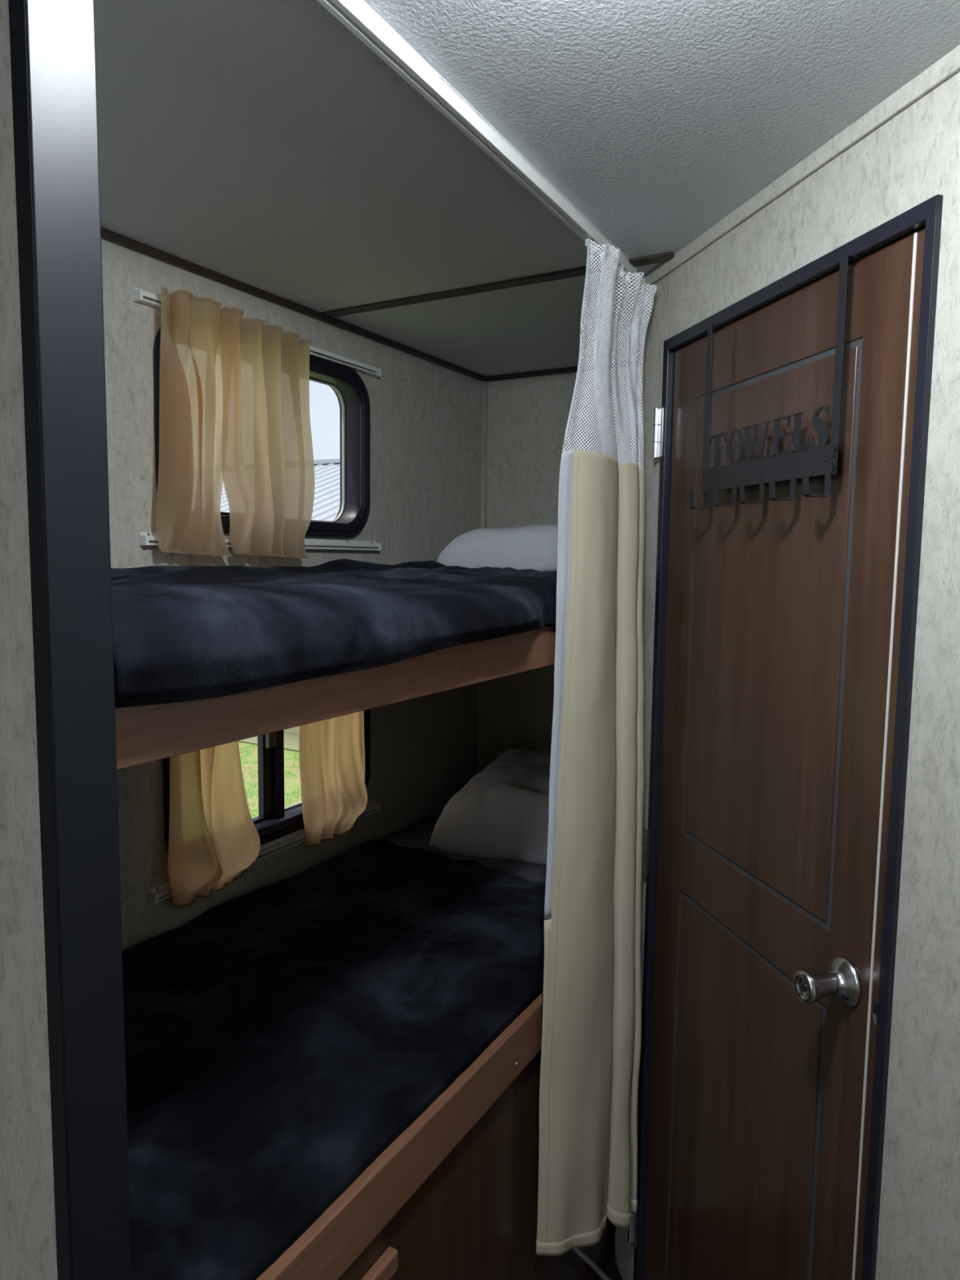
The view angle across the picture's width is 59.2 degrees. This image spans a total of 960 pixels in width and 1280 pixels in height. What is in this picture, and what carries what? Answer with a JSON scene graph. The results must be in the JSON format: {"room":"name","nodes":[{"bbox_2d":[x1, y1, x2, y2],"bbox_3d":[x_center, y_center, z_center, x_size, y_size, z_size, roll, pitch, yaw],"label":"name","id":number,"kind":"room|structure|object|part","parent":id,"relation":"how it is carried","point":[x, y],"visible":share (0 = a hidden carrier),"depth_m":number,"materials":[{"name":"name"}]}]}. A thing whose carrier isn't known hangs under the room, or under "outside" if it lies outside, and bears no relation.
{"room":"camper van interior","nodes":[
{"label":"camper van interior","id":0,"kind":"room"},
{"bbox_2d":[0,0,57,1279],"bbox_3d":[-0.660,0.429,0.881,0.813,2.200,0.048,4,6,30],"label":"wall partition","id":1,"kind":"structure","parent":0,"point":[28,1239],"depth_m":0.65,"materials":[{"name":"paper"}]},
{"bbox_2d":[8,0,131,1279],"bbox_3d":[-0.312,0.453,0.681,0.019,2.200,0.055,4,6,30],"label":"trim","id":2,"kind":"structure","parent":1,"relation":"attached to","point":[52,42],"depth_m":0.63,"materials":[{"name":"black plastic"}]},
{"bbox_2d":[101,238,481,951],"bbox_3d":[-1.442,0.466,0.396,0.055,2.200,5.770,4,6,30],"label":"wall","id":3,"kind":"structure","parent":0,"point":[426,415],"depth_m":2.23,"materials":[{"name":"paint"}]},
{"bbox_2d":[132,286,381,551],"bbox_3d":[-0.483,-0.452,1.940,0.079,0.482,0.751,4,6,30],"label":"window","id":4,"kind":"structure","parent":3,"relation":"in","point":[349,388],"depth_m":2.17,"materials":[{"name":"black plastic"}]},
{"bbox_2d":[155,286,232,556],"bbox_3d":[-0.557,-0.419,1.677,0.077,0.504,0.192,3,6,18],"label":"window curtain","id":5,"kind":"object","parent":4,"relation":"hanging from","point":[190,481],"visible":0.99,"depth_m":1.65,"materials":[{"name":"beige fabric"}]},
{"bbox_3d":[-0.455,-0.677,1.904,0.021,0.026,0.751,4,6,30],"label":"curtain rail","id":6,"kind":"part","parent":4,"relation":"part of","materials":[{"name":"white metal"}]},
{"bbox_3d":[-0.461,-0.224,1.948,0.021,0.026,0.751,4,6,30],"label":"curtain rail","id":7,"kind":"part","parent":4,"relation":"part of","materials":[{"name":"white metal"}]},
{"bbox_2d":[219,306,315,558],"bbox_3d":[-0.461,-0.430,1.829,0.071,0.503,0.277,4,6,30],"label":"window curtain","id":8,"kind":"object","parent":4,"relation":"hanging from","point":[267,454],"visible":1,"depth_m":1.82,"materials":[{"name":"beige fabric"}]},
{"bbox_2d":[148,709,381,904],"bbox_3d":[-0.493,0.268,2.010,0.079,0.460,0.751,4,6,30],"label":"window","id":9,"kind":"structure","parent":3,"relation":"in","point":[274,820],"depth_m":2.01,"materials":[{"name":"black"}]},
{"bbox_3d":[-0.470,0.486,2.017,0.021,0.026,0.751,4,6,30],"label":"curtain rail","id":10,"kind":"part","parent":9,"relation":"part of","materials":[{"name":"white metal"}]},
{"bbox_2d":[101,227,485,381],"bbox_3d":[-0.481,-0.761,1.859,0.012,0.016,1.996,4,6,30],"label":"trim","id":11,"kind":"structure","parent":3,"relation":"attached to","point":[112,237],"depth_m":1.86,"materials":[{"name":"brown wood"}]},
{"bbox_2d":[115,626,555,769],"bbox_3d":[-0.159,-0.035,1.736,0.773,0.098,1.993,4,6,30],"label":"bunk bed","id":12,"kind":"object","parent":3,"relation":"attached to","point":[145,734],"visible":0.23,"depth_m":0.93,"materials":[{"name":"brown wood"}]},
{"bbox_3d":[-0.167,-0.071,1.738,0.748,0.103,1.987,4,6,30],"label":"mattress","id":13,"kind":"object","parent":12,"relation":"on","visible":0},
{"bbox_2d":[111,558,556,708],"bbox_3d":[-0.230,-0.082,1.532,0.786,0.128,1.566,4,6,30],"label":"blanket","id":14,"kind":"object","parent":13,"relation":"on","point":[181,633],"visible":0.73,"depth_m":0.91,"materials":[{"name":"blue fabric"}]},
{"bbox_2d":[436,523,558,571],"bbox_3d":[0.249,-0.238,2.350,0.620,0.171,0.440,3,6,26],"label":"pillow","id":15,"kind":"object","parent":13,"relation":"on","point":[534,547],"visible":0.27,"depth_m":2.23,"materials":[{"name":"white fabric"}]},
{"bbox_2d":[476,381,487,773],"bbox_3d":[0.001,0.257,2.821,0.020,2.184,0.020,4,6,30],"label":"trim","id":16,"kind":"structure","parent":3,"relation":"attached to","point":[484,384],"depth_m":2.74,"materials":[{"name":"paper"}]},
{"bbox_2d":[94,0,959,376],"bbox_3d":[-0.305,-0.579,-0.339,2.660,0.050,5.800,4,6,30],"label":"ceiling","id":17,"kind":"structure","parent":0,"point":[264,145],"depth_m":1.15,"materials":[{"name":"white paint"}]},
{"bbox_2d":[316,0,636,279],"bbox_3d":[0.007,-0.682,1.145,0.021,0.022,1.233,4,6,28],"label":"track","id":18,"kind":"object","parent":17,"relation":"attached to","point":[357,16],"visible":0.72,"depth_m":1.07,"materials":[{"name":"white plastic"}]},
{"bbox_2d":[535,238,657,1256],"bbox_3d":[0.228,0.249,1.588,0.112,1.910,0.369,4,7,33],"label":"privacy curtain","id":19,"kind":"object","parent":18,"relation":"hanging from","point":[592,1022],"visible":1,"depth_m":1.54,"materials":[{"name":"white fabric"}]},
{"bbox_2d":[320,251,674,317],"bbox_3d":[-0.001,-0.756,1.820,0.858,0.006,0.035,4,6,30],"label":"trim","id":20,"kind":"structure","parent":17,"relation":"attached to","point":[663,257],"depth_m":1.80,"materials":[{"name":"brown wood"}]},
{"bbox_2d":[482,366,641,770],"bbox_3d":[0.363,0.271,2.648,0.813,2.200,0.050,4,6,30],"label":"wall","id":21,"kind":"structure","parent":0,"point":[527,418],"depth_m":2.69,"materials":[{"name":"paint"}]},
{"bbox_2d":[485,359,641,382],"bbox_3d":[0.349,-0.815,2.523,0.761,0.016,0.012,4,6,30],"label":"trim","id":22,"kind":"structure","parent":21,"relation":"attached to","point":[574,369],"depth_m":2.61,"materials":[{"name":"brown wood"}]},
{"bbox_2d":[598,1222,623,1279],"bbox_3d":[-0.333,1.665,-0.122,2.660,0.060,5.800,4,6,30],"label":"floor","id":23,"kind":"structure","parent":0,"point":[611,1270],"depth_m":1.96,"materials":[{"name":"brown wood"}]},
{"bbox_2d":[255,991,609,1279],"bbox_3d":[-0.172,1.032,1.839,0.775,0.826,1.993,4,6,30],"label":"bunk bed","id":24,"kind":"object","parent":23,"relation":"on","point":[454,1196],"visible":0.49,"depth_m":1.31,"materials":[{"name":"brown wood"}]},
{"bbox_3d":[-0.227,0.856,0.958,0.017,0.030,0.443,4,6,30],"label":"finger pull","id":25,"kind":"part","parent":24,"relation":"part of","materials":[{"name":"brown wood"}]},
{"bbox_2d":[252,810,546,1279],"bbox_3d":[-0.176,0.639,1.807,0.748,0.076,1.987,4,6,30],"label":"mattress","id":26,"kind":"object","parent":24,"relation":"on","point":[419,834],"visible":0.09,"depth_m":2.21,"materials":[{"name":"fabric"}]},
{"bbox_2d":[122,839,545,1279],"bbox_3d":[-0.329,0.616,1.524,0.745,0.069,1.346,4,6,30],"label":"blanket","id":27,"kind":"object","parent":26,"relation":"on","point":[278,1038],"visible":0.79,"depth_m":1.33,"materials":[{"name":"blue fabric"}]},
{"bbox_2d":[427,747,551,865],"bbox_3d":[0.235,0.455,2.338,0.600,0.241,0.498,3,6,23],"label":"pillow","id":28,"kind":"object","parent":26,"relation":"on","point":[502,812],"visible":0.48,"depth_m":2.20,"materials":[{"name":"white fabric"}]},
{"bbox_3d":[-0.029,1.124,1.368,0.015,0.739,1.308,4,6,30],"label":"panel","id":29,"kind":"part","parent":24,"relation":"part of","materials":[{"name":"brown wood"}]},
{"bbox_2d":[573,1247,613,1279],"bbox_3d":[0.259,1.285,1.739,0.097,0.351,0.270,4,6,30],"label":"cord","id":30,"kind":"object","parent":23,"relation":"on","point":[577,1250],"visible":0.56,"depth_m":1.74,"materials":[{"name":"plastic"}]},
{"bbox_2d":[614,71,959,1279],"bbox_3d":[0.647,0.465,0.682,0.045,2.200,2.438,-1,6,-14],"label":"wall","id":31,"kind":"structure","parent":0,"point":[912,158],"depth_m":1.03,"materials":[{"name":"paint"}]},
{"bbox_2d":[627,194,942,1279],"bbox_3d":[0.428,0.468,1.417,0.109,2.046,0.706,-1,6,-14],"label":"door","id":32,"kind":"structure","parent":31,"relation":"in","point":[784,633],"depth_m":1.31,"materials":[{"name":"brown wood"}]},
{"bbox_2d":[688,254,865,509],"bbox_3d":[0.448,-0.368,1.306,0.098,0.316,0.367,-1,6,-14],"label":"towel rack","id":33,"kind":"object","parent":32,"relation":"attached to","point":[820,460],"visible":0.84,"depth_m":1.25,"materials":[{"name":"black metal"}]},
{"bbox_3d":[0.463,0.474,1.161,0.051,0.044,0.044,-1,6,-14],"label":"knob","id":34,"kind":"part","parent":32,"relation":"part of","materials":[{"name":"silver metal"}]},
{"bbox_2d":[641,44,959,290],"bbox_3d":[0.636,-0.617,0.571,0.007,0.026,2.438,-1,6,-14],"label":"trim","id":35,"kind":"structure","parent":31,"relation":"attached to","point":[947,66],"depth_m":1.17,"materials":[{"name":"plastic"}]},
{"label":"outside","id":36,"kind":"structure","parent":0,"visible":0},
{"bbox_2d":[238,742,302,818],"bbox_3d":[-20.711,-0.359,25.871,58.400,0.100,36.000,4,6,30],"label":"ground","id":37,"kind":"structure","parent":36,"point":[250,784],"depth_m":9.04,"materials":[{"name":"green plant"}]},
{"bbox_2d":[220,457,340,751],"bbox_3d":[-3.488,-0.796,12.088,14.935,3.865,3.903,4,6,30],"label":"building","id":38,"kind":"structure","parent":37,"relation":"on","point":[326,501],"depth_m":10.90,"materials":[{"name":"beige"}]},
{"bbox_3d":[-0.464,0.032,1.973,0.021,0.026,0.751,4,6,30],"label":"rail","id":39,"kind":"object","parent":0,"visible":0},
{"bbox_2d":[168,740,260,908],"bbox_3d":[-0.541,0.288,1.748,0.091,0.500,0.237,4,6,30],"label":"window curtain","id":40,"kind":"object","parent":39,"relation":"hanging from","point":[214,837],"visible":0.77,"depth_m":1.74,"materials":[{"name":"beige fabric"}]},
{"bbox_2d":[298,711,367,847],"bbox_3d":[-0.343,0.255,2.091,0.084,0.496,0.254,4,6,30],"label":"window curtain","id":41,"kind":"object","parent":39,"relation":"hanging from","point":[331,751],"visible":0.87,"depth_m":2.08,"materials":[{"name":"beige fabric"}]}
]}

